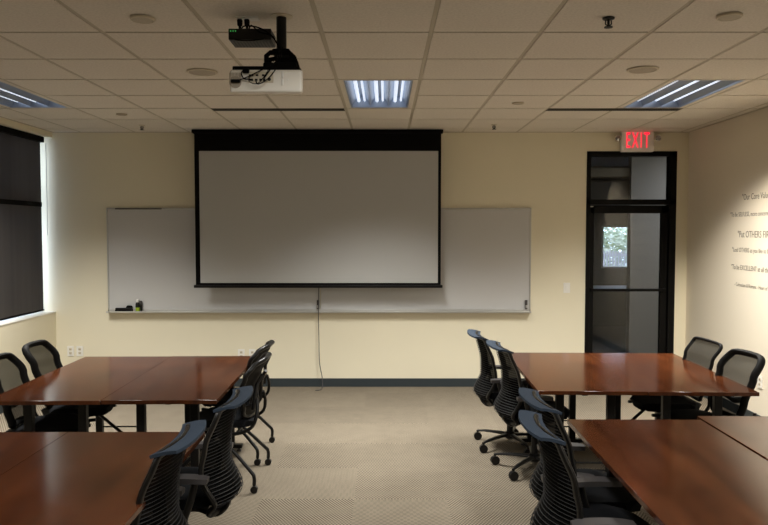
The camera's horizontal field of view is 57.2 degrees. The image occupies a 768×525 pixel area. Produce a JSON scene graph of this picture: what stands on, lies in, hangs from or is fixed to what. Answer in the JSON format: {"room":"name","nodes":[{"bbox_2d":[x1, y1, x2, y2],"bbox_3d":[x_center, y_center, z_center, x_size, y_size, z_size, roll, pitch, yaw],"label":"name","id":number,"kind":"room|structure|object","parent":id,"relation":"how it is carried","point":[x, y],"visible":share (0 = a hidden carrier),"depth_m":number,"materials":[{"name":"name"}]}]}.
{"room":"conference room","nodes":[
{"label":"conference room","id":0,"kind":"room"},
{"bbox_2d":[0,117,56,380],"bbox_3d":[-3.908,0.143,2.379,0.380,3.033,11.134,0,3,0],"label":"wall","id":1,"kind":"structure","parent":0,"point":[13,336],"depth_m":7.32,"materials":[{"name":"beige paint"}]},
{"bbox_2d":[0,125,47,320],"bbox_3d":[-3.809,-0.279,4.557,0.094,1.935,6.663,0,3,0],"label":"roller shade","id":2,"kind":"object","parent":1,"relation":"attached to","point":[21,261],"visible":1,"depth_m":7.39,"materials":[{"name":"fabric"}]},
{"bbox_2d":[0,311,55,325],"bbox_3d":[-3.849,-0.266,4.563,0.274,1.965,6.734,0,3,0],"label":"window sill","id":3,"kind":"structure","parent":1,"relation":"in","point":[41,313],"depth_m":7.40,"materials":[{"name":"white paint"}]},
{"bbox_2d":[0,326,711,524],"bbox_3d":[0.904,1.591,5.075,10.200,0.100,16.800,0,3,0],"label":"floor","id":4,"kind":"structure","parent":0,"point":[339,455],"depth_m":5.52,"materials":[{"name":"carpet"}]},
{"bbox_2d":[0,432,67,475],"bbox_3d":[-1.970,1.271,2.873,0.702,0.735,1.520,0,3,0],"label":"conference table","id":5,"kind":"object","parent":4,"relation":"on","point":[15,447],"visible":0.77,"depth_m":3.40,"materials":[{"name":"brown wood"}]},
{"bbox_2d":[0,352,90,431],"bbox_3d":[-2.286,1.087,4.734,0.688,0.936,0.542,0,3,-3],"label":"mesh chair","id":6,"kind":"object","parent":4,"relation":"on","point":[13,372],"visible":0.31,"depth_m":4.76,"materials":[{"name":"black fabric"}]},
{"bbox_2d":[22,340,122,431],"bbox_3d":[-2.326,1.061,5.304,0.688,0.936,0.542,0,3,-2],"label":"mesh chair","id":7,"kind":"object","parent":4,"relation":"on","point":[43,358],"visible":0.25,"depth_m":5.25,"materials":[{"name":"black plastic"}]},
{"bbox_2d":[0,356,170,431],"bbox_3d":[-2.089,1.174,5.049,0.702,0.735,1.520,0,3,-1],"label":"conference table","id":8,"kind":"object","parent":4,"relation":"on","point":[83,382],"visible":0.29,"depth_m":4.74,"materials":[{"name":"brown wood"}]},
{"bbox_2d":[0,432,204,524],"bbox_3d":[-1.266,1.271,2.876,0.702,0.735,1.520,0,3,0],"label":"conference table","id":9,"kind":"object","parent":4,"relation":"on","point":[80,478],"visible":0.8,"depth_m":2.91,"materials":[{"name":"brown wood"}]},
{"bbox_2d":[130,420,205,524],"bbox_3d":[-1.083,1.170,2.896,0.660,0.935,0.628,0,3,0],"label":"chair","id":10,"kind":"object","parent":4,"relation":"on","point":[160,489],"visible":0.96,"depth_m":2.78,"materials":[{"name":"black plastic"}]},
{"bbox_2d":[101,356,250,466],"bbox_3d":[-1.386,1.173,5.069,0.702,0.735,1.520,0,3,-1],"label":"conference table","id":11,"kind":"object","parent":4,"relation":"on","point":[190,381],"visible":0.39,"depth_m":4.74,"materials":[{"name":"brown wood"}]},
{"bbox_2d":[177,386,252,520],"bbox_3d":[-1.013,1.138,3.594,0.677,0.935,0.632,0,3,0],"label":"chair","id":12,"kind":"object","parent":4,"relation":"on","point":[210,487],"visible":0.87,"depth_m":3.43,"materials":[{"name":"black plastic"}]},
{"bbox_2d":[181,352,271,493],"bbox_3d":[-1.129,1.097,5.020,0.641,0.891,0.602,0,3,0],"label":"chair","id":13,"kind":"object","parent":4,"relation":"on","point":[246,415],"visible":0.62,"depth_m":4.88,"materials":[{"name":"black plastic"}]},
{"bbox_2d":[182,340,274,465],"bbox_3d":[-1.198,1.071,5.594,0.641,0.891,0.602,0,3,2],"label":"chair","id":14,"kind":"object","parent":4,"relation":"on","point":[266,347],"visible":0.38,"depth_m":5.42,"materials":[{"name":"black plastic"}]},
{"bbox_2d":[467,329,533,453],"bbox_3d":[1.026,1.041,5.771,0.680,0.935,0.608,0,3,0],"label":"chair","id":15,"kind":"object","parent":4,"relation":"on","point":[487,386],"visible":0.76,"depth_m":5.64,"materials":[{"name":"black plastic"}]},
{"bbox_2d":[486,340,575,480],"bbox_3d":[1.104,1.066,5.202,0.678,0.935,0.619,0,3,-3],"label":"chair","id":16,"kind":"object","parent":4,"relation":"on","point":[508,403],"visible":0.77,"depth_m":5.07,"materials":[{"name":"black plastic"}]},
{"bbox_2d":[511,353,647,471],"bbox_3d":[1.365,1.164,5.271,0.702,0.735,1.440,0,3,2],"label":"conference table","id":17,"kind":"object","parent":4,"relation":"on","point":[559,375],"visible":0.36,"depth_m":5.03,"materials":[{"name":"brown wood"}]},
{"bbox_2d":[519,387,641,511],"bbox_3d":[1.033,1.141,3.547,0.676,0.935,0.621,0,3,-2],"label":"chair","id":18,"kind":"object","parent":4,"relation":"on","point":[598,488],"visible":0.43,"depth_m":3.38,"materials":[{"name":"black plastic"}]},
{"bbox_2d":[518,410,649,524],"bbox_3d":[0.934,1.161,3.083,0.677,0.935,0.632,0,3,0],"label":"chair","id":19,"kind":"object","parent":4,"relation":"on","point":[561,503],"visible":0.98,"depth_m":2.95,"materials":[{"name":"black plastic"}]},
{"bbox_2d":[593,285,625,288],"bbox_3d":[4.136,0.819,12.646,1.450,0.765,0.700,0,3,0],"label":"table","id":20,"kind":"object","parent":4,"relation":"on","point":[594,286],"visible":0.05,"depth_m":12.60,"materials":[{"name":"white"}]},
{"bbox_2d":[567,419,767,524],"bbox_3d":[1.359,1.260,3.113,0.728,0.735,1.520,0,3,1],"label":"conference table","id":21,"kind":"object","parent":4,"relation":"on","point":[681,472],"visible":0.93,"depth_m":3.05,"materials":[{"name":"brown wood"}]},
{"bbox_2d":[590,353,758,419],"bbox_3d":[2.068,1.165,5.245,0.702,0.735,1.440,0,3,2],"label":"conference table","id":22,"kind":"object","parent":4,"relation":"on","point":[665,375],"visible":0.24,"depth_m":4.96,"materials":[{"name":"brown wood"}]},
{"bbox_2d":[628,336,722,419],"bbox_3d":[2.199,1.060,5.453,0.677,0.926,0.542,0,3,-4],"label":"mesh chair","id":23,"kind":"object","parent":4,"relation":"on","point":[701,351],"visible":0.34,"depth_m":5.40,"materials":[{"name":"black fabric"}]},
{"bbox_2d":[670,349,765,419],"bbox_3d":[2.219,1.082,4.845,0.688,0.936,0.542,0,3,-7],"label":"mesh chair","id":24,"kind":"object","parent":4,"relation":"on","point":[744,367],"visible":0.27,"depth_m":4.89,"materials":[{"name":"black fabric"}]},
{"bbox_2d":[697,416,767,460],"bbox_3d":[2.103,1.257,3.183,0.728,0.735,1.520,0,3,1],"label":"conference table","id":25,"kind":"object","parent":4,"relation":"on","point":[751,432],"visible":0.71,"depth_m":3.66,"materials":[{"name":"brown wood"}]},
{"bbox_2d":[40,133,688,377],"bbox_3d":[0.907,-0.108,8.001,10.200,3.033,0.130,0,3,0],"label":"wall","id":26,"kind":"structure","parent":0,"point":[88,174],"depth_m":7.95,"materials":[{"name":"beige paint"}]},
{"bbox_2d":[67,346,73,355],"bbox_3d":[-3.553,1.005,7.984,0.075,0.115,0.011,0,3,0],"label":"wall outlet","id":27,"kind":"object","parent":26,"relation":"attached to","point":[70,349],"visible":1,"depth_m":7.98,"materials":[{"name":"white plastic"}]},
{"bbox_2d":[76,346,82,355],"bbox_3d":[-3.448,1.005,7.984,0.075,0.115,0.011,0,3,0],"label":"wall outlet","id":28,"kind":"object","parent":26,"relation":"attached to","point":[79,349],"visible":1,"depth_m":7.98,"materials":[{"name":"white plastic"}]},
{"bbox_2d":[238,349,244,355],"bbox_3d":[-1.618,1.040,7.984,0.075,0.115,0.011,0,3,0],"label":"wall outlet","id":29,"kind":"object","parent":26,"relation":"attached to","point":[241,352],"visible":0.61,"depth_m":7.98,"materials":[{"name":"white plastic"}]},
{"bbox_2d":[249,349,255,355],"bbox_3d":[-1.493,1.040,7.984,0.075,0.115,0.011,0,3,0],"label":"wall outlet","id":30,"kind":"object","parent":26,"relation":"attached to","point":[251,351],"visible":0.56,"depth_m":7.98,"materials":[{"name":"white plastic"}]},
{"bbox_2d":[106,208,531,312],"bbox_3d":[-0.730,-0.024,7.897,4.762,1.177,0.088,0,3,0],"label":"whiteboard","id":31,"kind":"object","parent":26,"relation":"attached to","point":[486,252],"visible":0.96,"depth_m":7.93,"materials":[{"name":"white plastic"}]},
{"bbox_2d":[115,308,132,310],"bbox_3d":[-2.923,0.530,7.918,0.190,0.043,0.045,0,3,0],"label":"eraser","id":32,"kind":"object","parent":31,"relation":"on","point":[116,309],"visible":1,"depth_m":7.90,"materials":[{"name":"black plastic"}]},
{"bbox_2d":[135,299,139,310],"bbox_3d":[-2.768,0.481,7.916,0.049,0.140,0.049,0,3,0],"label":"spray bottle","id":33,"kind":"object","parent":31,"relation":"on","point":[137,305],"visible":1,"depth_m":7.90,"materials":[{"name":"green"}]},
{"bbox_2d":[106,311,531,312],"bbox_3d":[-0.730,0.555,7.913,4.762,0.020,0.068,0,3,0],"label":"marker tray","id":34,"kind":"object","parent":31,"relation":"on","point":[106,311],"depth_m":7.88,"materials":[{"name":"silver metal"}]},
{"bbox_2d":[235,378,524,386],"bbox_3d":[-0.726,1.362,7.998,5.975,0.095,0.012,0,3,0],"label":"baseboard","id":35,"kind":"structure","parent":26,"relation":"attached to","point":[275,382],"depth_m":7.99,"materials":[{"name":"grey rubber"}]},
{"bbox_2d":[563,283,569,292],"bbox_3d":[2.062,0.286,7.947,0.075,0.115,0.012,0,3,0],"label":"light switch","id":36,"kind":"object","parent":26,"relation":"attached to","point":[566,286],"visible":1,"depth_m":7.94,"materials":[{"name":"white plastic"}]},
{"bbox_2d":[584,151,676,353],"bbox_3d":[2.776,0.081,7.986,1.008,2.657,0.135,0,3,0],"label":"door","id":37,"kind":"structure","parent":26,"relation":"in","point":[666,207],"depth_m":7.93,"materials":[{"name":"brown metal"}]},
{"bbox_2d":[614,131,661,151],"bbox_3d":[2.817,-1.344,7.841,0.524,0.228,0.077,0,3,0],"label":"exit sign","id":38,"kind":"object","parent":26,"relation":"attached to","point":[630,141],"visible":1,"depth_m":7.81,"materials":[{"name":"white plastic"}]},
{"bbox_2d":[614,134,621,141],"bbox_3d":[2.596,-1.381,7.839,0.082,0.080,0.077,0,3,0],"label":"lamp","id":39,"kind":"object","parent":38,"relation":"attached to","point":[617,138],"depth_m":7.81,"materials":[{"name":"beige plastic"}]},
{"bbox_2d":[654,134,661,141],"bbox_3d":[3.038,-1.381,7.839,0.082,0.080,0.077,0,3,0],"label":"lamp","id":40,"kind":"object","parent":38,"relation":"attached to","point":[657,138],"depth_m":7.80,"materials":[{"name":"beige plastic"}]},
{"bbox_2d":[0,0,767,131],"bbox_3d":[-0.345,-1.218,2.315,7.505,0.016,11.134,0,3,0],"label":"ceiling","id":41,"kind":"structure","parent":0,"point":[474,44],"depth_m":4.57,"materials":[{"name":"tile"}]},
{"bbox_2d":[0,79,71,107],"bbox_3d":[-3.091,-1.424,5.747,0.586,0.122,1.198,0,3,0],"label":"ceiling light","id":42,"kind":"object","parent":41,"relation":"attached to","point":[11,95],"visible":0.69,"depth_m":6.10,"materials":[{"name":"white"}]},
{"bbox_2d":[130,15,154,23],"bbox_3d":[-1.251,-1.257,3.648,0.124,0.017,0.124,0,3,0],"label":"recessed light","id":43,"kind":"object","parent":41,"relation":"in","point":[143,19],"visible":1,"depth_m":3.63,"materials":[{"name":"beige plastic"}]},
{"bbox_2d":[132,17,152,22],"bbox_3d":[-1.251,-1.254,3.649,0.107,0.010,0.107,0,3,0],"label":"grille","id":44,"kind":"object","parent":43,"relation":"attached to","point":[135,19],"depth_m":3.63,"materials":[{"name":"beige metal"}]},
{"bbox_2d":[187,68,217,75],"bbox_3d":[-1.259,-1.315,4.877,0.210,0.011,0.210,0,3,0],"label":"ceiling speaker","id":45,"kind":"object","parent":41,"relation":"attached to","point":[195,71],"visible":1,"depth_m":4.85,"materials":[{"name":"beige plastic"}]},
{"bbox_2d":[189,70,214,75],"bbox_3d":[-1.259,-1.313,4.877,0.181,0.007,0.181,0,3,0],"label":"grille","id":46,"kind":"object","parent":45,"relation":"attached to","point":[193,72],"depth_m":4.86,"materials":[{"name":"beige"}]},
{"bbox_2d":[235,16,259,20],"bbox_3d":[-0.707,-1.266,3.658,0.115,0.006,0.075,0,3,0],"label":"outlet","id":47,"kind":"object","parent":41,"relation":"attached to","point":[251,18],"visible":0.76,"depth_m":3.65,"materials":[{"name":"white plastic"}]},
{"bbox_2d":[237,19,280,50],"bbox_3d":[-0.657,-1.165,3.578,0.252,0.183,0.097,1,3,23],"label":"power cord","id":48,"kind":"object","parent":47,"relation":"hanging from","point":[239,21],"visible":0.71,"depth_m":3.56,"materials":[{"name":"black plastic"}]},
{"bbox_2d":[244,19,279,47],"bbox_3d":[-0.641,-1.165,3.581,0.218,0.183,0.094,1,3,27],"label":"power cord","id":49,"kind":"object","parent":47,"relation":"hanging from","point":[246,21],"visible":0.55,"depth_m":3.57,"materials":[{"name":"black plastic"}]},
{"bbox_2d":[229,13,302,93],"bbox_3d":[-0.590,-1.063,3.662,0.366,0.413,0.320,0,3,0],"label":"ceiling projector","id":50,"kind":"object","parent":41,"relation":"hanging from","point":[287,78],"visible":0.94,"depth_m":3.52,"materials":[{"name":"white plastic"}]},
{"bbox_2d":[229,73,240,87],"bbox_3d":[-0.742,-0.909,3.515,0.060,0.077,0.006,0,3,0],"label":"vent grille","id":51,"kind":"object","parent":50,"relation":"attached to","point":[231,75],"depth_m":3.51,"materials":[{"name":"beige plastic"}]},
{"bbox_2d":[241,68,251,79],"bbox_3d":[-0.684,-0.937,3.502,0.056,0.059,0.025,0,3,0],"label":"cable","id":52,"kind":"object","parent":50,"relation":"attached to","point":[244,70],"visible":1,"depth_m":3.49,"materials":[{"name":"black plastic"}]},
{"bbox_2d":[228,29,275,47],"bbox_3d":[-0.677,-1.153,3.627,0.215,0.058,0.162,0,3,0],"label":"signal box","id":53,"kind":"object","parent":50,"relation":"attached to","point":[240,34],"visible":0.99,"depth_m":3.55,"materials":[{"name":"black plastic"}]},
{"bbox_2d":[234,36,273,40],"bbox_3d":[-0.661,-1.130,3.554,0.214,0.034,0.035,0,3,-3],"label":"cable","id":54,"kind":"object","parent":53,"relation":"attached to","point":[273,36],"visible":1,"depth_m":3.54,"materials":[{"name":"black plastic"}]},
{"bbox_2d":[231,52,278,82],"bbox_3d":[-0.635,-0.995,3.515,0.251,0.199,0.073,-1,3,-20],"label":"cable","id":55,"kind":"object","parent":50,"relation":"attached to","point":[232,80],"visible":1,"depth_m":3.50,"materials":[{"name":"black plastic"}]},
{"bbox_2d":[248,51,278,83],"bbox_3d":[-0.593,-0.978,3.522,0.174,0.191,0.048,-2,3,-36],"label":"cable","id":56,"kind":"object","parent":50,"relation":"attached to","point":[278,51],"visible":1,"depth_m":3.50,"materials":[{"name":"black plastic"}]},
{"bbox_2d":[255,47,282,84],"bbox_3d":[-0.563,-0.987,3.519,0.164,0.214,0.062,-2,3,-37],"label":"cable","id":57,"kind":"object","parent":50,"relation":"attached to","point":[282,47],"visible":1,"depth_m":3.50,"materials":[{"name":"black plastic"}]},
{"bbox_2d":[264,47,280,77],"bbox_3d":[-0.545,-1.005,3.531,0.048,0.179,0.119,2,3,38],"label":"cable","id":58,"kind":"object","parent":50,"relation":"attached to","point":[280,47],"visible":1,"depth_m":3.50,"materials":[{"name":"black plastic"}]},
{"bbox_2d":[210,108,344,110],"bbox_3d":[-0.962,-1.391,6.415,1.205,0.003,0.130,0,3,0],"label":"ceiling vent","id":59,"kind":"object","parent":41,"relation":"in","point":[213,109],"visible":1,"depth_m":6.39,"materials":[{"name":"grey metal"}]},
{"bbox_2d":[191,129,442,287],"bbox_3d":[-0.722,-0.583,7.707,2.729,1.723,0.090,0,3,0],"label":"projection screen","id":60,"kind":"object","parent":41,"relation":"hanging from","point":[275,208],"visible":1,"depth_m":7.70,"materials":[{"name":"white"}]},
{"bbox_2d":[315,288,322,390],"bbox_3d":[-0.721,0.847,7.822,0.060,1.139,0.146,1,3,12],"label":"hanging cord","id":61,"kind":"object","parent":60,"relation":"hanging from","point":[318,288],"visible":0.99,"depth_m":7.88,"materials":[{"name":"grey plastic"}]},
{"bbox_2d":[338,79,417,107],"bbox_3d":[-0.042,-1.424,5.745,0.586,0.122,1.198,0,3,0],"label":"ceiling light","id":62,"kind":"object","parent":41,"relation":"attached to","point":[357,93],"visible":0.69,"depth_m":5.88,"materials":[{"name":"glass"}]},
{"bbox_2d":[0,0,767,132],"bbox_3d":[-0.155,-1.223,2.315,7.125,0.038,11.134,0,3,0],"label":"ceiling grid","id":63,"kind":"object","parent":41,"relation":"attached to","point":[437,2],"depth_m":4.80,"materials":[{"name":"beige paint"}]},
{"bbox_2d":[512,102,523,104],"bbox_3d":[1.153,-1.367,6.064,0.100,0.014,0.100,0,3,0],"label":"ceiling sensor","id":64,"kind":"object","parent":41,"relation":"attached to","point":[513,103],"visible":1,"depth_m":6.04,"materials":[{"name":"beige plastic"}]},
{"bbox_2d":[602,16,614,28],"bbox_3d":[1.162,-1.240,3.647,0.064,0.051,0.064,0,3,0],"label":"sprinkler head","id":65,"kind":"object","parent":41,"relation":"attached to","point":[608,19],"visible":1,"depth_m":3.64},
{"bbox_2d":[546,108,682,110],"bbox_3d":[2.090,-1.391,6.412,1.212,0.003,0.130,0,3,0],"label":"ceiling vent","id":66,"kind":"object","parent":41,"relation":"in","point":[548,109],"visible":1,"depth_m":6.40,"materials":[{"name":"grey metal"}]},
{"bbox_2d":[627,66,658,73],"bbox_3d":[1.765,-1.312,4.805,0.210,0.011,0.210,0,3,0],"label":"ceiling speaker","id":67,"kind":"object","parent":41,"relation":"attached to","point":[640,69],"visible":1,"depth_m":4.78,"materials":[{"name":"beige plastic"}]},
{"bbox_2d":[629,67,656,72],"bbox_3d":[1.765,-1.309,4.805,0.181,0.007,0.181,0,3,0],"label":"grille","id":68,"kind":"object","parent":67,"relation":"attached to","point":[635,69],"depth_m":4.78,"materials":[{"name":"beige"}]},
{"bbox_2d":[619,79,751,107],"bbox_3d":[2.398,-1.424,5.743,0.586,0.122,1.198,0,3,0],"label":"ceiling light","id":69,"kind":"object","parent":41,"relation":"attached to","point":[675,93],"visible":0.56,"depth_m":5.79,"materials":[{"name":"metal"}]},
{"bbox_2d":[716,12,742,20],"bbox_3d":[1.768,-1.255,3.606,0.124,0.017,0.124,0,3,0],"label":"recessed light","id":70,"kind":"object","parent":41,"relation":"in","point":[730,16],"visible":1,"depth_m":3.58,"materials":[{"name":"beige plastic"}]},
{"bbox_2d":[718,15,740,20],"bbox_3d":[1.768,-1.252,3.606,0.107,0.010,0.107,0,3,0],"label":"grille","id":71,"kind":"object","parent":70,"relation":"attached to","point":[720,17],"depth_m":3.60,"materials":[{"name":"beige metal"}]},
{"bbox_2d":[591,166,627,325],"bbox_3d":[3.611,-0.293,13.057,4.800,2.950,0.120,0,3,0],"label":"wall","id":72,"kind":"structure","parent":0,"point":[609,307],"depth_m":13.03,"materials":[{"name":"brown"}]},
{"bbox_2d":[601,226,626,267],"bbox_3d":[4.386,-0.286,13.001,0.750,0.780,0.050,0,3,0],"label":"window","id":73,"kind":"structure","parent":72,"relation":"in","point":[603,227],"depth_m":12.99,"materials":[{"name":"white plastic"}]},
{"bbox_2d":[591,157,627,165],"bbox_3d":[3.609,-1.712,10.663,4.800,0.100,5.336,0,3,0],"label":"ceiling","id":74,"kind":"structure","parent":0,"point":[595,161],"depth_m":12.02,"materials":[{"name":"grey tile"}]},
{"bbox_2d":[625,157,665,352],"bbox_3d":[4.673,-0.139,9.614,2.670,2.950,0.130,0,3,0],"label":"wall partition","id":75,"kind":"structure","parent":0,"point":[647,177],"depth_m":9.56,"materials":[{"name":"grey paint"}]},
{"bbox_2d":[591,168,629,176],"bbox_3d":[2.273,-1.224,9.583,2.130,0.120,0.060,0,3,0],"label":"trim","id":76,"kind":"structure","parent":75,"relation":"attached to","point":[595,172],"depth_m":9.55,"materials":[{"name":"brown"}]},
{"bbox_2d":[591,178,629,180],"bbox_3d":[3.043,0.085,9.641,0.590,2.500,0.060,0,3,0],"label":"trim","id":77,"kind":"structure","parent":75,"relation":"attached to","point":[592,179],"depth_m":9.56,"materials":[{"name":"brown metal"}]},
{"bbox_2d":[591,181,629,198],"bbox_3d":[3.073,-0.934,9.605,0.530,0.340,0.040,0,3,0],"label":"wall","id":78,"kind":"structure","parent":75,"relation":"attached to","point":[599,189],"depth_m":9.58,"materials":[{"name":"grey paint"}]},
{"bbox_2d":[685,107,767,415],"bbox_3d":[3.472,0.146,2.323,0.130,3.033,11.234,0,3,0],"label":"wall","id":79,"kind":"structure","parent":0,"point":[728,160],"depth_m":6.93,"materials":[{"name":"beige paint"}]},
{"bbox_2d":[703,396,759,415],"bbox_3d":[3.401,1.611,2.433,0.012,0.095,11.122,0,3,0],"label":"baseboard","id":80,"kind":"structure","parent":79,"relation":"attached to","point":[748,412],"depth_m":6.57,"materials":[{"name":"grey rubber"}]},
{"bbox_2d":[731,193,767,289],"bbox_3d":[3.409,-0.191,6.282,0.001,0.883,1.320,0,3,0],"label":"wall lettering","id":81,"kind":"object","parent":79,"relation":"attached to","point":[742,234],"depth_m":6.54,"materials":[{"name":"grey paint"}]},
{"bbox_2d":[757,375,762,388],"bbox_3d":[3.405,1.082,6.382,0.011,0.115,0.075,0,3,0],"label":"wall outlet","id":82,"kind":"object","parent":79,"relation":"attached to","point":[760,378],"visible":0.96,"depth_m":6.37,"materials":[{"name":"white plastic"}]},
{"label":"outside","id":83,"kind":"structure","parent":0,"visible":0},
{"bbox_3d":[5.014,1.194,16.165,8.000,0.100,5.800,0,3,0],"label":"ground","id":84,"kind":"structure","parent":83,"visible":0},
{"bbox_2d":[603,228,626,265],"bbox_3d":[5.519,-0.240,16.902,3.959,2.586,1.166,0,3,0],"label":"hedge","id":85,"kind":"object","parent":84,"relation":"on","point":[617,239],"visible":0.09,"depth_m":16.63,"materials":[{"name":"green plant"}]},
{"bbox_2d":[603,251,626,265],"bbox_3d":[5.163,0.486,14.652,3.700,1.450,0.040,0,3,0],"label":"picket fence","id":86,"kind":"object","parent":84,"relation":"on","point":[604,254],"visible":0.06,"depth_m":14.61,"materials":[{"name":"grey wood"}]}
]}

